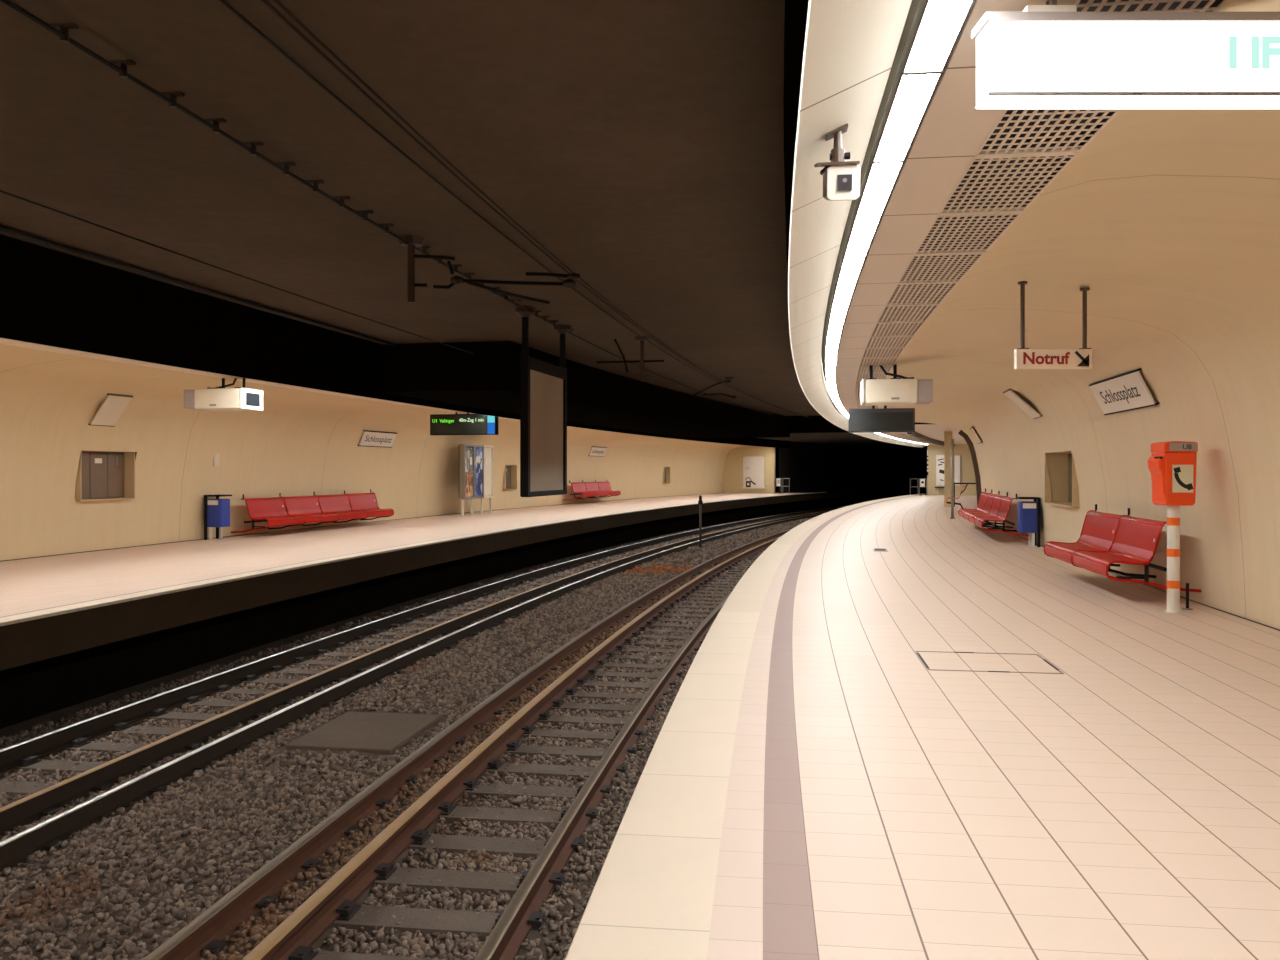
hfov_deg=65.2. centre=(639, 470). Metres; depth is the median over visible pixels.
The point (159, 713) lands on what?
sleeper
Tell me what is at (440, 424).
display
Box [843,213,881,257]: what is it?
ceiling light
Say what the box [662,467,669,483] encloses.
niche
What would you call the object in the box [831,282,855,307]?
ceiling light
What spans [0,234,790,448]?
trim
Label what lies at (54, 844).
sleeper
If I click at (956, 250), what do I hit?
ceiling vent
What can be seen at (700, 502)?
marker post
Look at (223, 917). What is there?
rail
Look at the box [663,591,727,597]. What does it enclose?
sleeper
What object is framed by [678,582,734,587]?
sleeper
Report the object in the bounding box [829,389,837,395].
ceiling light
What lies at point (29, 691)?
trim
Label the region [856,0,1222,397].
trim
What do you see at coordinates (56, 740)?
rail
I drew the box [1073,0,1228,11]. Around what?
ceiling vent
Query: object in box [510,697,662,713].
sleeper
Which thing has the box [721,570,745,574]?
sleeper
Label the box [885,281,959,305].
ceiling vent
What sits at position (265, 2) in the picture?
wire
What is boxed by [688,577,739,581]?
sleeper
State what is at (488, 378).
trim
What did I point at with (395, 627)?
sleeper
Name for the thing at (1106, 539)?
bench
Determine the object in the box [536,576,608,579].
sleeper
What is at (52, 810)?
sleeper
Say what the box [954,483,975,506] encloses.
handrail
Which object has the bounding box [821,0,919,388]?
trim
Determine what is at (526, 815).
sleeper
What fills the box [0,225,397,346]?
cable
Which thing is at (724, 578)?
sleeper
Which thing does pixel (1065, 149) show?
ceiling vent
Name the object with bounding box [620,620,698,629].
sleeper
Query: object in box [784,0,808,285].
trim
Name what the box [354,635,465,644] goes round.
sleeper
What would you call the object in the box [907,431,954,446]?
trim
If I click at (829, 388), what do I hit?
diffuser
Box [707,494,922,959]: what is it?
trim
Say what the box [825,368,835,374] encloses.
ceiling light
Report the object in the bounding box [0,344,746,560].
wall
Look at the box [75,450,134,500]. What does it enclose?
niche
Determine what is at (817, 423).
trim
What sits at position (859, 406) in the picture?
ceiling vent
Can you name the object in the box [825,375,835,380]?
ceiling light
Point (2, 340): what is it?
ceiling
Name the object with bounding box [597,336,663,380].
wire hanger
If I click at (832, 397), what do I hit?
ceiling light
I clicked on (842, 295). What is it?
diffuser
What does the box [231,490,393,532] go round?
bench
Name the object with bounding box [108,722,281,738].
sleeper
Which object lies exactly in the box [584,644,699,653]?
sleeper
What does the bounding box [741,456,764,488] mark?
notice board
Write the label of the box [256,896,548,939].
sleeper
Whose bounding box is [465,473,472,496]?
poster
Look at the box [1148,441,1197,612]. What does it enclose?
phone
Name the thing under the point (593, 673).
sleeper
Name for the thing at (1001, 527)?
baseboard
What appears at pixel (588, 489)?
bench
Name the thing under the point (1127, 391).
station sign
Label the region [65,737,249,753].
sleeper
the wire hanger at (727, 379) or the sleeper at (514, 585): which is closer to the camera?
the sleeper at (514, 585)
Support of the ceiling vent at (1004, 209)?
in the ceiling at (951, 132)
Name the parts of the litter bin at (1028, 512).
white plate, leg, leg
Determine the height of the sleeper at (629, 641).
0.215 m
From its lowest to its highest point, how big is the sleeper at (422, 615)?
0.215 m
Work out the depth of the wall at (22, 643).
12.37 m
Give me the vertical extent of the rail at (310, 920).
0.154 m
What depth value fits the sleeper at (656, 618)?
15.79 m
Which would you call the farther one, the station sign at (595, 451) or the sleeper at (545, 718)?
the station sign at (595, 451)
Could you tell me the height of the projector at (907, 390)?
0.520 m
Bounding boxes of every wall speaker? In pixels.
[88,393,132,426]
[969,427,982,443]
[1003,389,1041,418]
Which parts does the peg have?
rod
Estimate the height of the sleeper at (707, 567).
0.215 m
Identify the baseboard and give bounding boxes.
[0,493,715,561]
[1001,527,1279,630]
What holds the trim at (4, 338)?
attached to the wall at (301, 443)
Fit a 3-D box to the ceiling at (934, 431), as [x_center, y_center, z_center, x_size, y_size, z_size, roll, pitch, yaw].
[13.993,-1.367,40.126,13.171,0.001,23.629,0,0,0]
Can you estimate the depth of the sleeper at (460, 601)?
17.68 m
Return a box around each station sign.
[358,430,396,447]
[588,446,606,456]
[1089,368,1159,414]
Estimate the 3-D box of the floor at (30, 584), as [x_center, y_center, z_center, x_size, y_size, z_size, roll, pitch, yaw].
[-1.018,1.271,25.240,21.489,0.001,67.815,0,0,0]
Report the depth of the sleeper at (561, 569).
23.51 m
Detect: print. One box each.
[745,477,755,486]
[938,459,943,480]
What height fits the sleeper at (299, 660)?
0.215 m
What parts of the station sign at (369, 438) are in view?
edge rail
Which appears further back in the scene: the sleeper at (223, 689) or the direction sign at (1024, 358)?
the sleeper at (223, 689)
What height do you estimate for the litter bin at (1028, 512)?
0.825 m
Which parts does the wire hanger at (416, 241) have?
hanger post, arm, arm, arm, arm, arm, arm, arm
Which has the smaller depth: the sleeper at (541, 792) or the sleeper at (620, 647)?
the sleeper at (541, 792)
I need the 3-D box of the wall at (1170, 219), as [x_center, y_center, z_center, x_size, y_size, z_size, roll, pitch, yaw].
[4.734,-0.087,10.247,3.820,2.715,39.453,0,0,10]
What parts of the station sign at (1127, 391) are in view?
edge rail, edge rail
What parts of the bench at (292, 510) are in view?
rail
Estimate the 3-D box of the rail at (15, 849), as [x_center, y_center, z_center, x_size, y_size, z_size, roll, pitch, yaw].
[6.634,2.276,37.407,5.592,0.154,85.135,0,0,19]
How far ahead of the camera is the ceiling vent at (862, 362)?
12.53 m
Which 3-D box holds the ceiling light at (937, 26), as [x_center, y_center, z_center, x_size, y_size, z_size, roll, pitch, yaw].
[0.894,-1.369,2.896,0.143,0.051,0.988,0,0,7]
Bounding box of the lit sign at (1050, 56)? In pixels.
[972,0,1279,109]
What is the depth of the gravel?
6.89 m
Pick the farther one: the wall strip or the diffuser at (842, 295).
the wall strip
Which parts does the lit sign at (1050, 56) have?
hanger rod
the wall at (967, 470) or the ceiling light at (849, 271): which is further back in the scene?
the wall at (967, 470)
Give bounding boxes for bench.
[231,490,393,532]
[563,480,620,499]
[946,486,965,507]
[958,489,1028,535]
[1044,504,1201,592]
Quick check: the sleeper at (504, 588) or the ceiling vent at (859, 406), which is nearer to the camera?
the sleeper at (504, 588)
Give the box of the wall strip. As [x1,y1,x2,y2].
[955,455,960,485]
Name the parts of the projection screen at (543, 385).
hanger post, frame, hanger post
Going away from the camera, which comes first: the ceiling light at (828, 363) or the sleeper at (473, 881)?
the sleeper at (473, 881)
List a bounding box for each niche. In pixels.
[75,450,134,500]
[503,464,516,489]
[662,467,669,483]
[1045,451,1079,507]
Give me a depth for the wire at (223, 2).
6.39 m
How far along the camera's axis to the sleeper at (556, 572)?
23.00 m
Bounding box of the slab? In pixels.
[279,711,440,753]
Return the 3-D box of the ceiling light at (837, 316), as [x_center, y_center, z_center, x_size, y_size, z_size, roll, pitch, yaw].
[1.730,-1.369,8.738,0.143,0.051,0.988,0,0,9]
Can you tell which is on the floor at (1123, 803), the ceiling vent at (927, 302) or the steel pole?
the steel pole
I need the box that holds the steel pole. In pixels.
[950,439,954,518]
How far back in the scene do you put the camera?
3.68 m
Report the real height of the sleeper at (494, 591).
0.215 m
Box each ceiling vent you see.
[855,380,864,385]
[856,374,887,379]
[857,366,892,373]
[857,405,878,407]
[859,358,897,366]
[861,348,904,358]
[865,336,913,348]
[870,322,924,336]
[876,304,939,322]
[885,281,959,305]
[897,253,984,283]
[914,212,1022,254]
[938,153,1078,214]
[974,110,1120,156]
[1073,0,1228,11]
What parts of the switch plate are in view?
lid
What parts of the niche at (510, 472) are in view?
door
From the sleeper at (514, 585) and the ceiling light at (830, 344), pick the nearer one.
the ceiling light at (830, 344)
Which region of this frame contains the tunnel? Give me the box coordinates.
[779,441,926,492]
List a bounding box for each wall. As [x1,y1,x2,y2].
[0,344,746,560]
[0,487,925,670]
[722,446,774,493]
[879,0,1279,628]
[927,444,976,494]
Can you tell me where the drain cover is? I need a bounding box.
[873,548,887,551]
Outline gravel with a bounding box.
[0,512,816,959]
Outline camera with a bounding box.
[814,123,860,200]
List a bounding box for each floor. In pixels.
[0,493,798,617]
[792,513,1279,959]
[849,495,976,513]
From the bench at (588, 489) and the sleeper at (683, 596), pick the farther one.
the bench at (588, 489)
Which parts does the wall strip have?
frame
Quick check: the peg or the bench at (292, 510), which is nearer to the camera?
the peg
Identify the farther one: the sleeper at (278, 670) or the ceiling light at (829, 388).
the ceiling light at (829, 388)
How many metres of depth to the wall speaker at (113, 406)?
15.54 m
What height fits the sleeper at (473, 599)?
0.215 m
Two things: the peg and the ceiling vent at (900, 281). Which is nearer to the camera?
the ceiling vent at (900, 281)
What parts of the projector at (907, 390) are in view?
frame, hanger rod, hanger rod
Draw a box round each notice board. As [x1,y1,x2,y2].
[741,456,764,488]
[935,455,943,493]
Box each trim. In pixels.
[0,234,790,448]
[0,492,825,625]
[0,492,925,728]
[0,493,799,617]
[4,338,786,448]
[380,341,789,437]
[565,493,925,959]
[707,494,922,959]
[763,494,925,959]
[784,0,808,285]
[787,415,848,432]
[788,0,926,447]
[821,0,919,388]
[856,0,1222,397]
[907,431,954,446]
[958,430,981,504]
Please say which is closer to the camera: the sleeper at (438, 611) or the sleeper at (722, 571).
the sleeper at (438, 611)
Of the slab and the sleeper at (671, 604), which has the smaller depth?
the slab
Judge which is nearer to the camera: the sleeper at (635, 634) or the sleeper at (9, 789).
the sleeper at (9, 789)
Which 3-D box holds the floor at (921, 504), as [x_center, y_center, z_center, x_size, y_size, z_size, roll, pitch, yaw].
[13.549,1.270,40.648,14.551,0.001,24.673,0,0,0]
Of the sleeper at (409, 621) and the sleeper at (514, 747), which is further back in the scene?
the sleeper at (409, 621)
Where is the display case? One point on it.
(475, 462)
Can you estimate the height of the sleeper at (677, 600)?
0.215 m
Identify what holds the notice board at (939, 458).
attached to the wall at (967, 470)
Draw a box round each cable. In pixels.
[0,0,771,414]
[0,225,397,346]
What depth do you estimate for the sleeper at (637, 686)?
11.06 m
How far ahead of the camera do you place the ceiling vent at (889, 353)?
11.56 m
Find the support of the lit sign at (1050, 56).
hanging from the ceiling at (951, 132)
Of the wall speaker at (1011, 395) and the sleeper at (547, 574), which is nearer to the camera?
the wall speaker at (1011, 395)
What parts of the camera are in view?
mount plate, stem, knob, plate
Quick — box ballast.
[0,518,808,959]
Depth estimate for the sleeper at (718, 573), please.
22.62 m
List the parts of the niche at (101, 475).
door, door, door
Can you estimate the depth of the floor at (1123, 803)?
4.41 m
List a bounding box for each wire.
[0,190,472,353]
[218,0,784,409]
[261,0,809,417]
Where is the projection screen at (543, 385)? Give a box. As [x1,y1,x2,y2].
[515,307,570,496]
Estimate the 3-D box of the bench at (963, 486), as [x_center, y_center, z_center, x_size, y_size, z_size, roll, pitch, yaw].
[10.124,0.881,32.047,0.592,0.793,1.200,0,0,18]
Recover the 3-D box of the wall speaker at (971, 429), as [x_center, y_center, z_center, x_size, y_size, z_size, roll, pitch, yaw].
[8.402,-0.884,25.024,0.260,0.402,1.230,0,0,15]
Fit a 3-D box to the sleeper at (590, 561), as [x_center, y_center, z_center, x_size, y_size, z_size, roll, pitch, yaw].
[-0.622,2.417,25.602,2.400,0.215,0.230,0,0,15]
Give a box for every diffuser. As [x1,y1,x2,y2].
[828,387,836,390]
[833,286,853,306]
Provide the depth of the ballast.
7.12 m
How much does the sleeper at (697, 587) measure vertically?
0.215 m
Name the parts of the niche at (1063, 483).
door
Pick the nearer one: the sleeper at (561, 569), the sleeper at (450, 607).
the sleeper at (450, 607)
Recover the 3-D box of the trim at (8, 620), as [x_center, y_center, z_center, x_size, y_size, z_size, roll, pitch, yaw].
[0.157,1.285,26.111,3.951,0.030,71.034,0,0,15]
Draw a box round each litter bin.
[204,495,231,539]
[1016,497,1040,546]
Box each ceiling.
[0,0,819,415]
[0,338,617,432]
[763,432,926,450]
[836,0,1075,444]
[901,424,966,443]
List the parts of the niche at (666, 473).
door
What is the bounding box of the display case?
[458,444,492,515]
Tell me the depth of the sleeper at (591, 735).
8.96 m
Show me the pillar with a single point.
(947, 435)
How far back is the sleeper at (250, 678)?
11.22 m
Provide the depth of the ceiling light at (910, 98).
3.79 m
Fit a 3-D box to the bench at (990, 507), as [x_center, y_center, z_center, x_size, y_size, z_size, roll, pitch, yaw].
[7.076,0.780,20.180,0.862,0.751,5.396,0,0,14]
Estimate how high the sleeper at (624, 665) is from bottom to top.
0.215 m
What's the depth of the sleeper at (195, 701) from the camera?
10.16 m
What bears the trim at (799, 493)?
on the floor at (30, 584)
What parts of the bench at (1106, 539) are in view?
rail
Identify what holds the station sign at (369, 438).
attached to the wall at (301, 443)
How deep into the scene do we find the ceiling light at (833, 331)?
9.68 m
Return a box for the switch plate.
[213,453,219,466]
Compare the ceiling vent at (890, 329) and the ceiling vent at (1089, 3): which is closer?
the ceiling vent at (1089, 3)
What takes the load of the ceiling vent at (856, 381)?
in the ceiling at (951, 132)
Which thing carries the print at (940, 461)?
attached to the notice board at (939, 458)
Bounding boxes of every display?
[430,412,497,434]
[849,405,914,432]
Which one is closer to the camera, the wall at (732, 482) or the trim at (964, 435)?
the trim at (964, 435)
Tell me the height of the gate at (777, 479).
0.857 m
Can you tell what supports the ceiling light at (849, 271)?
attached to the ceiling at (951, 132)
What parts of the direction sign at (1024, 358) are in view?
hanger rod, panel, hanger rod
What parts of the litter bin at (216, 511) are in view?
leg, white plate, leg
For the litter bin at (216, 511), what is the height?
0.825 m
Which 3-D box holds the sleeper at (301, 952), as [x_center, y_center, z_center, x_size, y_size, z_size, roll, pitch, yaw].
[-1.421,2.417,4.792,2.400,0.215,0.230,0,0,8]
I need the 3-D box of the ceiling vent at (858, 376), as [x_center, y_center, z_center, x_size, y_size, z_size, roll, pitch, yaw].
[3.344,-1.358,14.434,0.438,0.016,0.992,0,0,11]
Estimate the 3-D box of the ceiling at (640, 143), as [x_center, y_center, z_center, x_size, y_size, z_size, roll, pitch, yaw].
[0.711,-2.150,16.041,16.717,0.001,50.087,0,0,0]
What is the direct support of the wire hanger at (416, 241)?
hanging from the ceiling at (640, 143)
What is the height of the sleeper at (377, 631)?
0.215 m
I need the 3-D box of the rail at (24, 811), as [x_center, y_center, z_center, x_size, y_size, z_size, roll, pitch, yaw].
[6.207,2.276,37.557,5.607,0.154,85.367,0,0,19]
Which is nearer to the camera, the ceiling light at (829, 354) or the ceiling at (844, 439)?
the ceiling light at (829, 354)
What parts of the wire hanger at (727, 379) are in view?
arm, arm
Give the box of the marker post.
[698,495,702,546]
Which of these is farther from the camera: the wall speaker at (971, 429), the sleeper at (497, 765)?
the wall speaker at (971, 429)
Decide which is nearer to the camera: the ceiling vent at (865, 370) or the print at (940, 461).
the ceiling vent at (865, 370)
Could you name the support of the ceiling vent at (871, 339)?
in the ceiling at (951, 132)
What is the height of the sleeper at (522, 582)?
0.215 m
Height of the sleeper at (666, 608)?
0.215 m
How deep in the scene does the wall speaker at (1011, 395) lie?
15.51 m
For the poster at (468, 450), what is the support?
on the display case
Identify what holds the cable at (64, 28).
attached to the ceiling at (640, 143)
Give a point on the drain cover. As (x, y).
(874, 549)
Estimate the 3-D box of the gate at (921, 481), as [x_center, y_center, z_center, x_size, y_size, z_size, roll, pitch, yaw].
[14.598,0.842,52.440,0.874,0.857,0.047,0,0,25]
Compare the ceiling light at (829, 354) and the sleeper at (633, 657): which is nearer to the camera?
the ceiling light at (829, 354)
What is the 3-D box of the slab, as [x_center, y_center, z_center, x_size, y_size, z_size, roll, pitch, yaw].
[-2.422,2.342,8.908,1.000,0.085,1.280,0,0,9]
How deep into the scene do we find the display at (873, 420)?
17.36 m
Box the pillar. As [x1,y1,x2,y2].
[944,432,951,506]
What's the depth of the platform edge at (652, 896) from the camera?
3.66 m
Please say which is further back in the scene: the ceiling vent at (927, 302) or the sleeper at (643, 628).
the sleeper at (643, 628)
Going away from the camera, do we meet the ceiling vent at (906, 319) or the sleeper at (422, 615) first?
the ceiling vent at (906, 319)
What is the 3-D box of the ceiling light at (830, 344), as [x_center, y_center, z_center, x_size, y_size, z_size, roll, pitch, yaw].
[2.055,-1.369,10.678,0.143,0.051,0.988,0,0,10]
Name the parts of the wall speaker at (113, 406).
edge rail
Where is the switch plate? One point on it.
(216, 460)
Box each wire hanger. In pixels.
[398,236,579,303]
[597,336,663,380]
[693,377,736,398]
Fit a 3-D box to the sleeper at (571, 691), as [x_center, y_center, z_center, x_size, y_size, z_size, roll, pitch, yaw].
[-0.524,2.417,10.581,2.400,0.215,0.230,0,0,9]
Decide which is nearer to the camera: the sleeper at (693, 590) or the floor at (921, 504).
the sleeper at (693, 590)
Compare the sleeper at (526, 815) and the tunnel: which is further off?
the tunnel
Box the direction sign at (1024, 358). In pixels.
[1014,281,1091,368]
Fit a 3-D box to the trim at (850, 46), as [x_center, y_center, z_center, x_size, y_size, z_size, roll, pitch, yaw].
[5.770,-1.325,22.065,3.389,0.250,63.355,0,0,14]
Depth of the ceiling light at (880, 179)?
4.78 m
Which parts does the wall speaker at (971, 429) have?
plate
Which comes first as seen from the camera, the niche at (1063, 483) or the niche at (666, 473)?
the niche at (1063, 483)
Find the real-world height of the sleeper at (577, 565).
0.215 m
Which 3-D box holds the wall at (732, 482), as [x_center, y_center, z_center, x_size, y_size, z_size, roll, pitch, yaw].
[5.998,-0.090,56.136,3.270,2.720,0.213,0,0,25]
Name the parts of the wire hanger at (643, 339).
arm, arm, hanger post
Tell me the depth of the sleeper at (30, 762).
8.00 m
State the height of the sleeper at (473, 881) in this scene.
0.215 m
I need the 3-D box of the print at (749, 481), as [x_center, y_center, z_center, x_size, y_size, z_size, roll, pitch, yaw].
[6.176,0.640,55.829,0.630,0.559,0.044,0,0,25]
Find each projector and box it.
[184,378,262,410]
[860,365,932,405]
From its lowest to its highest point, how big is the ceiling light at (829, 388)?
0.051 m
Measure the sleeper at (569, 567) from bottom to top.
0.215 m
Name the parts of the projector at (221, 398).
hanger rod, frame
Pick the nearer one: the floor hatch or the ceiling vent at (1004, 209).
the ceiling vent at (1004, 209)
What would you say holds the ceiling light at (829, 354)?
attached to the ceiling at (951, 132)
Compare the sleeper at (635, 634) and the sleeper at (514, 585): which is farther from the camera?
the sleeper at (514, 585)
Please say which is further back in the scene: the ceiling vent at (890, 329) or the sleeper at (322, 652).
the sleeper at (322, 652)
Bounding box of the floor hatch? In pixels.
[915,651,1063,673]
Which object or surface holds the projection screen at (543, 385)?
hanging from the ceiling at (640, 143)
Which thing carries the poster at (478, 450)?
attached to the display case
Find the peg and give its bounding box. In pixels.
[1182,583,1192,609]
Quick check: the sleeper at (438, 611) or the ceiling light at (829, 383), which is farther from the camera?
the sleeper at (438, 611)
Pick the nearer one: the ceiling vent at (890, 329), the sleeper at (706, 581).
the ceiling vent at (890, 329)
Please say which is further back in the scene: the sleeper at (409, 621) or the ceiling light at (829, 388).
the ceiling light at (829, 388)
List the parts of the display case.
leg, panel, bay frame, leg, bay frame, leg, bay frame, panel, leg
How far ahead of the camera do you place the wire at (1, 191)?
9.06 m
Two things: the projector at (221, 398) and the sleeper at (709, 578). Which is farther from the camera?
the sleeper at (709, 578)
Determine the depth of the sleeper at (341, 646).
13.37 m
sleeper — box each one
[0,781,166,796]
[0,837,64,849]
[15,755,211,774]
[39,807,120,819]
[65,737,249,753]
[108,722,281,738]
[147,708,310,722]
[181,696,337,708]
[201,939,473,959]
[213,685,362,697]
[242,675,380,686]
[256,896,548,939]
[268,665,400,675]
[291,657,415,667]
[301,858,564,897]
[314,649,437,658]
[335,642,451,651]
[344,826,586,859]
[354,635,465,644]
[371,629,478,637]
[376,799,598,828]
[388,624,492,630]
[403,618,504,626]
[406,775,611,801]
[418,614,515,620]
[432,609,525,615]
[434,756,627,780]
[445,605,537,610]
[456,738,637,760]
[457,600,546,606]
[469,597,555,602]
[474,723,645,742]
[482,593,563,598]
[491,590,571,594]
[494,709,655,727]
[501,587,558,591]
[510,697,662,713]
[511,584,586,588]
[520,581,591,584]
[525,686,670,700]
[529,578,599,582]
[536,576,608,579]
[538,676,676,690]
[545,573,612,576]
[551,667,683,680]
[552,571,621,574]
[560,568,625,572]
[561,658,687,670]
[568,566,632,569]
[572,650,692,662]
[575,564,638,568]
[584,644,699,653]
[588,560,631,563]
[595,637,702,647]
[601,631,706,640]
[610,625,693,634]
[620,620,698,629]
[625,615,700,623]
[631,610,707,618]
[637,606,711,613]
[644,602,716,609]
[650,598,719,604]
[658,595,723,601]
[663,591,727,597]
[669,588,729,594]
[673,585,732,591]
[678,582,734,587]
[683,579,734,584]
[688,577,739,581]
[692,574,741,579]
[697,572,739,576]
[707,567,745,571]
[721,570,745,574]
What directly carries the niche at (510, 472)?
attached to the wall at (301, 443)
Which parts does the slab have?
frame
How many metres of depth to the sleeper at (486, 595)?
18.80 m
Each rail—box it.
[0,506,845,772]
[0,510,831,835]
[0,513,823,871]
[142,528,792,959]
[242,537,779,959]
[474,593,730,959]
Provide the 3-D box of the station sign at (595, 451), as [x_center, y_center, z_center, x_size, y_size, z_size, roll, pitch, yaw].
[-1.697,-0.771,40.264,0.199,0.388,1.630,0,0,19]
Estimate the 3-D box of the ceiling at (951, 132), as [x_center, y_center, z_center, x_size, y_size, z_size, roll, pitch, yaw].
[6.239,-1.403,21.948,3.361,0.093,63.162,0,0,14]
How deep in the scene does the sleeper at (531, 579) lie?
21.40 m
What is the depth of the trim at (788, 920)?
3.67 m
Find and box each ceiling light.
[825,339,839,349]
[825,350,837,359]
[825,360,836,367]
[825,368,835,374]
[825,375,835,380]
[826,324,843,338]
[826,381,835,386]
[828,306,848,324]
[828,384,836,390]
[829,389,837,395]
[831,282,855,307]
[831,393,839,399]
[836,253,865,285]
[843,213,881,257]
[854,152,904,218]
[872,63,943,162]
[900,0,975,74]
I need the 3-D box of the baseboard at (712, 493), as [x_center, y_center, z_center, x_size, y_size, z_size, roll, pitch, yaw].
[-4.929,1.264,24.742,3.299,0.012,67.599,0,0,14]
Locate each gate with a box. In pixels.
[774,478,789,493]
[910,479,926,494]
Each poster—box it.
[465,447,472,471]
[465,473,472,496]
[475,447,481,495]
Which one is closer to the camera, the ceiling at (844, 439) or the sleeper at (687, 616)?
the sleeper at (687, 616)
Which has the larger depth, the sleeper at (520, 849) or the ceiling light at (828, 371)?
the ceiling light at (828, 371)
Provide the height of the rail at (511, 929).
0.154 m
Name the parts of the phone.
post, foot plate, sign plate, name plate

